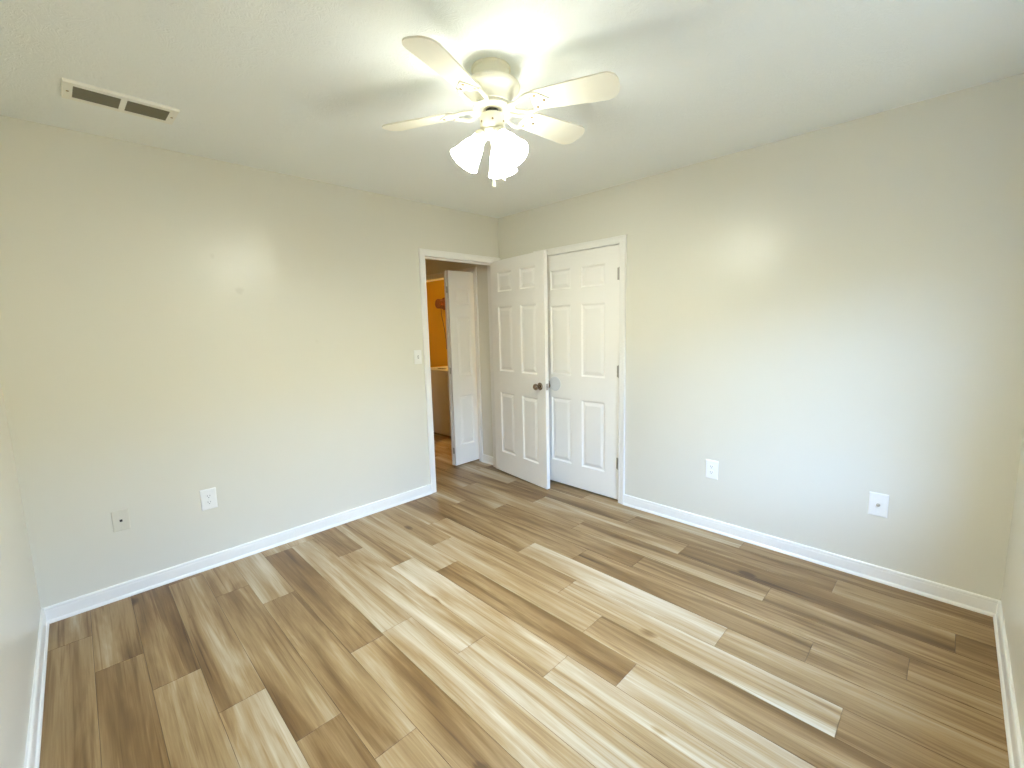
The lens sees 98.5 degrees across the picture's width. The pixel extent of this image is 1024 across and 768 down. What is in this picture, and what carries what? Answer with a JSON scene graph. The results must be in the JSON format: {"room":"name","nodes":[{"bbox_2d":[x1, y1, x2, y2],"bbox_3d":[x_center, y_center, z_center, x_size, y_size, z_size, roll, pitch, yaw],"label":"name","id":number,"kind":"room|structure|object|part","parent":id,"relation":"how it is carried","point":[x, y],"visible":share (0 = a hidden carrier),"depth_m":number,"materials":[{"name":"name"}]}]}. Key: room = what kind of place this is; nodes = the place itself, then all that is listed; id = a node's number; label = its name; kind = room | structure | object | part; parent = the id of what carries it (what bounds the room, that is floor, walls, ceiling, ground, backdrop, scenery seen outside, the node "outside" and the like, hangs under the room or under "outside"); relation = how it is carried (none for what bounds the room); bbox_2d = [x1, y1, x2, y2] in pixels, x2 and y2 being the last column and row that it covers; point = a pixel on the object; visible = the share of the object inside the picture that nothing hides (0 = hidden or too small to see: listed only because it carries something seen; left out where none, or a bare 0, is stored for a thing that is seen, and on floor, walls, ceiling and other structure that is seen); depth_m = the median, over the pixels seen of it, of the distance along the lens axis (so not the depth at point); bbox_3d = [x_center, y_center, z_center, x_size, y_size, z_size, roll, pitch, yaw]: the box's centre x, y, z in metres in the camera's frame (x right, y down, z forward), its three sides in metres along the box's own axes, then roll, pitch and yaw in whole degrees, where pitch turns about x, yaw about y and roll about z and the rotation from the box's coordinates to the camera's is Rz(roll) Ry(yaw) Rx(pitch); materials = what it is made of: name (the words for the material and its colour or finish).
{"room":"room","nodes":[
{"label":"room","id":0,"kind":"room"},
{"bbox_2d":[0,382,40,767],"bbox_3d":[-1.199,0.140,0.792,0.115,2.440,3.501,-9,11,-44],"label":"wall","id":1,"kind":"structure","parent":0,"point":[20,608],"depth_m":1.65,"materials":[{"name":"white paint"}]},
{"bbox_2d":[24,609,48,767],"bbox_3d":[-1.161,1.296,1.034,0.021,0.084,3.386,-9,11,-44],"label":"baseboard","id":2,"kind":"structure","parent":1,"relation":"attached to","point":[33,745],"depth_m":1.70,"materials":[{"name":"white paint"}]},
{"bbox_2d":[0,115,498,607],"bbox_3d":[-1.329,-0.174,3.194,3.352,2.440,0.115,-9,11,-44],"label":"wall","id":3,"kind":"structure","parent":0,"point":[174,326],"depth_m":2.57,"materials":[{"name":"paint"}]},
{"bbox_2d":[111,508,130,531],"bbox_3d":[-2.130,0.743,2.401,0.072,0.116,0.009,-9,11,-44],"label":"phone jack","id":4,"kind":"object","parent":3,"relation":"attached to","point":[120,518],"visible":1,"depth_m":2.40,"materials":[{"name":"beige paint"}]},
{"bbox_2d":[199,487,217,510],"bbox_3d":[-1.845,0.701,2.683,0.082,0.128,0.008,-9,11,-44],"label":"wall outlet","id":5,"kind":"object","parent":3,"relation":"attached to","point":[208,497],"visible":1,"depth_m":2.68,"materials":[{"name":"white plastic"}]},
{"bbox_2d":[41,484,431,623],"bbox_3d":[-1.530,1.042,3.026,2.334,0.084,0.021,-9,11,-44],"label":"baseboard","id":6,"kind":"structure","parent":3,"relation":"attached to","point":[68,608],"depth_m":2.72,"materials":[{"name":"white paint"}]},
{"bbox_2d":[414,350,421,363],"bbox_3d":[-0.775,-0.223,3.651,0.072,0.116,0.017,-9,11,-44],"label":"light switch","id":7,"kind":"object","parent":3,"relation":"attached to","point":[417,353],"visible":1,"depth_m":3.65,"materials":[{"name":"white plastic"}]},
{"bbox_2d":[418,248,499,492],"bbox_3d":[-0.458,-0.128,4.073,0.902,2.075,0.149,-9,11,-44],"label":"door frame","id":8,"kind":"structure","parent":3,"relation":"attached to","point":[423,254],"depth_m":3.79,"materials":[{"name":"white paint"}]},
{"bbox_2d":[426,280,447,367],"bbox_3d":[-0.404,-0.603,6.266,0.080,2.440,2.600,-9,11,-44],"label":"wall","id":9,"kind":"structure","parent":0,"point":[438,357],"depth_m":6.96,"materials":[{"name":"orange paint"}]},
{"bbox_2d":[435,298,444,309],"bbox_3d":[-1.077,-1.219,6.704,0.126,0.190,0.190,-9,11,-44],"label":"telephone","id":10,"kind":"object","parent":9,"relation":"attached to","point":[439,303],"visible":0.85,"depth_m":6.67,"materials":[{"name":"brown metal"}]},
{"bbox_2d":[441,309,446,348],"bbox_3d":[-1.045,-0.848,6.763,0.073,0.627,0.016,-5,8,-26],"label":"cord","id":11,"kind":"object","parent":10,"relation":"hanging from","point":[441,309],"visible":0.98,"depth_m":6.76,"materials":[{"name":"brown plastic"}]},
{"bbox_2d":[444,270,478,465],"bbox_3d":[-0.505,-0.152,4.556,0.348,1.967,0.062,-9,11,-44],"label":"door","id":12,"kind":"structure","parent":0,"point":[458,285],"depth_m":4.51,"materials":[{"name":"white paint"}]},
{"bbox_3d":[-0.517,-0.154,4.569,0.340,1.967,0.027,-9,11,-44],"label":"door","id":13,"kind":"part","parent":12,"relation":"part of","materials":[{"name":"white paint"}]},
{"bbox_2d":[0,0,1023,217],"bbox_3d":[-0.714,-1.467,3.236,4.637,0.080,6.541,-9,11,-44],"label":"ceiling","id":14,"kind":"structure","parent":0,"point":[307,89],"depth_m":1.76,"materials":[{"name":"white paint"}]},
{"bbox_2d":[60,77,179,124],"bbox_3d":[-1.698,-1.221,1.922,0.182,0.013,0.378,6,10,43],"label":"ceiling vent","id":15,"kind":"object","parent":14,"relation":"in","point":[70,89],"visible":1,"depth_m":1.90,"materials":[{"name":"white metal"}]},
{"bbox_2d":[382,35,619,187],"bbox_3d":[-0.037,-1.023,1.788,0.879,0.452,0.716,-5,8,-22],"label":"ceiling fan","id":16,"kind":"object","parent":14,"relation":"hanging from","point":[491,88],"visible":1,"depth_m":1.70,"materials":[{"name":"white metal"}]},
{"bbox_3d":[-0.393,-1.108,1.869,0.332,0.036,0.134,1,8,19],"label":"blade","id":17,"kind":"part","parent":16,"relation":"part of","materials":[{"name":"white wood"}]},
{"bbox_3d":[-0.225,-1.060,1.466,0.134,0.036,0.332,2,8,26],"label":"blade","id":18,"kind":"part","parent":16,"relation":"part of","materials":[{"name":"white wood"}]},
{"bbox_3d":[-0.184,-0.923,1.761,0.134,0.145,0.122,-9,11,-44],"label":"lamp shade","id":19,"kind":"part","parent":16,"relation":"part of","materials":[{"name":"white glass"}]},
{"bbox_3d":[-0.075,-0.906,1.772,0.003,0.160,0.009,-1,8,0],"label":"pull chain","id":20,"kind":"part","parent":16,"relation":"part of","materials":[{"name":"white metal"}]},
{"bbox_3d":[-0.049,-0.944,1.889,0.135,0.145,0.123,-9,11,-44],"label":"lamp shade","id":21,"kind":"part","parent":16,"relation":"part of","materials":[{"name":"white glass"}]},
{"bbox_3d":[-0.020,-0.939,1.716,0.058,0.086,0.076,-9,11,-44],"label":"bulb","id":22,"kind":"part","parent":16,"relation":"part of","materials":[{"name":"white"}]},
{"bbox_3d":[0.002,-0.920,1.703,0.121,0.145,0.134,-3,8,-8],"label":"lamp shade","id":23,"kind":"part","parent":16,"relation":"part of","materials":[{"name":"white glass"}]},
{"bbox_3d":[0.181,-1.135,1.961,0.332,0.036,0.134,-7,9,-37],"label":"blade","id":24,"kind":"part","parent":16,"relation":"part of","materials":[{"name":"white wood"}]},
{"bbox_3d":[0.235,-1.097,1.657,0.332,0.036,0.134,1,8,18],"label":"blade","id":25,"kind":"part","parent":16,"relation":"part of","materials":[{"name":"white wood"}]},
{"bbox_2d":[39,432,1009,767],"bbox_3d":[-0.645,1.012,3.630,4.537,0.060,6.456,-9,11,-44],"label":"floor","id":26,"kind":"structure","parent":0,"point":[493,617],"depth_m":1.94,"materials":[{"name":"brown laminate"}]},
{"bbox_2d":[430,366,450,435],"bbox_3d":[-0.736,0.150,6.074,0.676,1.015,0.691,-9,11,-44],"label":"cabinet","id":27,"kind":"object","parent":26,"relation":"on","point":[439,375],"visible":0.13,"depth_m":5.82,"materials":[{"name":"beige wood"}]},
{"bbox_3d":[-0.804,-0.219,5.966,0.420,0.008,0.565,-9,11,-44],"label":"lid","id":28,"kind":"part","parent":27,"relation":"part of","materials":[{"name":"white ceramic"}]},
{"bbox_2d":[425,73,1023,599],"bbox_3d":[0.150,-0.338,4.152,0.115,2.440,6.401,-9,11,-44],"label":"wall","id":29,"kind":"structure","parent":0,"point":[830,317],"depth_m":2.42,"materials":[{"name":"white paint"}]},
{"bbox_2d":[426,267,482,461],"bbox_3d":[-0.887,-0.244,5.207,0.132,2.030,1.675,-9,11,-44],"label":"door frame","id":30,"kind":"structure","parent":29,"relation":"attached to","point":[439,276],"depth_m":4.60,"materials":[{"name":"white paint"}]},
{"bbox_2d":[482,454,492,464],"bbox_3d":[-0.244,0.797,4.633,0.021,0.084,0.194,-9,11,-44],"label":"baseboard","id":31,"kind":"structure","parent":29,"relation":"attached to","point":[487,459],"depth_m":4.64,"materials":[{"name":"white paint"}]},
{"bbox_2d":[490,250,549,488],"bbox_3d":[0.067,-0.119,4.009,0.173,2.019,0.770,-7,9,-37],"label":"door","id":32,"kind":"structure","parent":29,"relation":"in","point":[519,303],"depth_m":3.95,"materials":[{"name":"white paint"}]},
{"bbox_2d":[534,235,626,503],"bbox_3d":[0.582,-0.110,3.738,0.132,2.075,0.918,-9,11,-44],"label":"door frame","id":33,"kind":"structure","parent":29,"relation":"attached to","point":[622,239],"depth_m":3.40,"materials":[{"name":"white paint"}]},
{"bbox_2d":[547,244,619,499],"bbox_3d":[0.543,-0.083,3.696,0.104,1.998,0.810,-9,11,-44],"label":"door","id":34,"kind":"structure","parent":29,"relation":"in","point":[583,286],"depth_m":3.66,"materials":[{"name":"white paint"}]},
{"bbox_2d":[705,459,717,479],"bbox_3d":[1.353,0.579,2.988,0.008,0.128,0.082,-9,11,-44],"label":"wall outlet","id":35,"kind":"object","parent":29,"relation":"attached to","point":[711,471],"visible":1,"depth_m":2.98,"materials":[{"name":"white plastic"}]},
{"bbox_2d":[623,494,1000,616],"bbox_3d":[1.600,0.993,2.794,0.021,0.084,2.013,-9,11,-44],"label":"baseboard","id":36,"kind":"structure","parent":29,"relation":"attached to","point":[954,596],"depth_m":2.54,"materials":[{"name":"white paint"}]},
{"bbox_2d":[868,491,888,517],"bbox_3d":[1.966,0.651,2.367,0.022,0.128,0.082,-9,11,-44],"label":"cable jack","id":37,"kind":"object","parent":29,"relation":"attached to","point":[878,502],"visible":1,"depth_m":2.37,"materials":[{"name":"white plastic"}]},
{"bbox_2d":[1001,429,1023,751],"bbox_3d":[1.183,0.083,0.769,3.237,2.440,0.115,-9,11,-44],"label":"wall","id":38,"kind":"structure","parent":0,"point":[1012,600],"depth_m":1.77,"materials":[{"name":"white paint"}]},
{"bbox_2d":[993,601,1023,767],"bbox_3d":[1.164,1.245,0.971,3.237,0.084,0.021,-9,11,-44],"label":"baseboard","id":39,"kind":"structure","parent":38,"relation":"attached to","point":[1012,727],"depth_m":1.61,"materials":[{"name":"white paint"}]}
]}

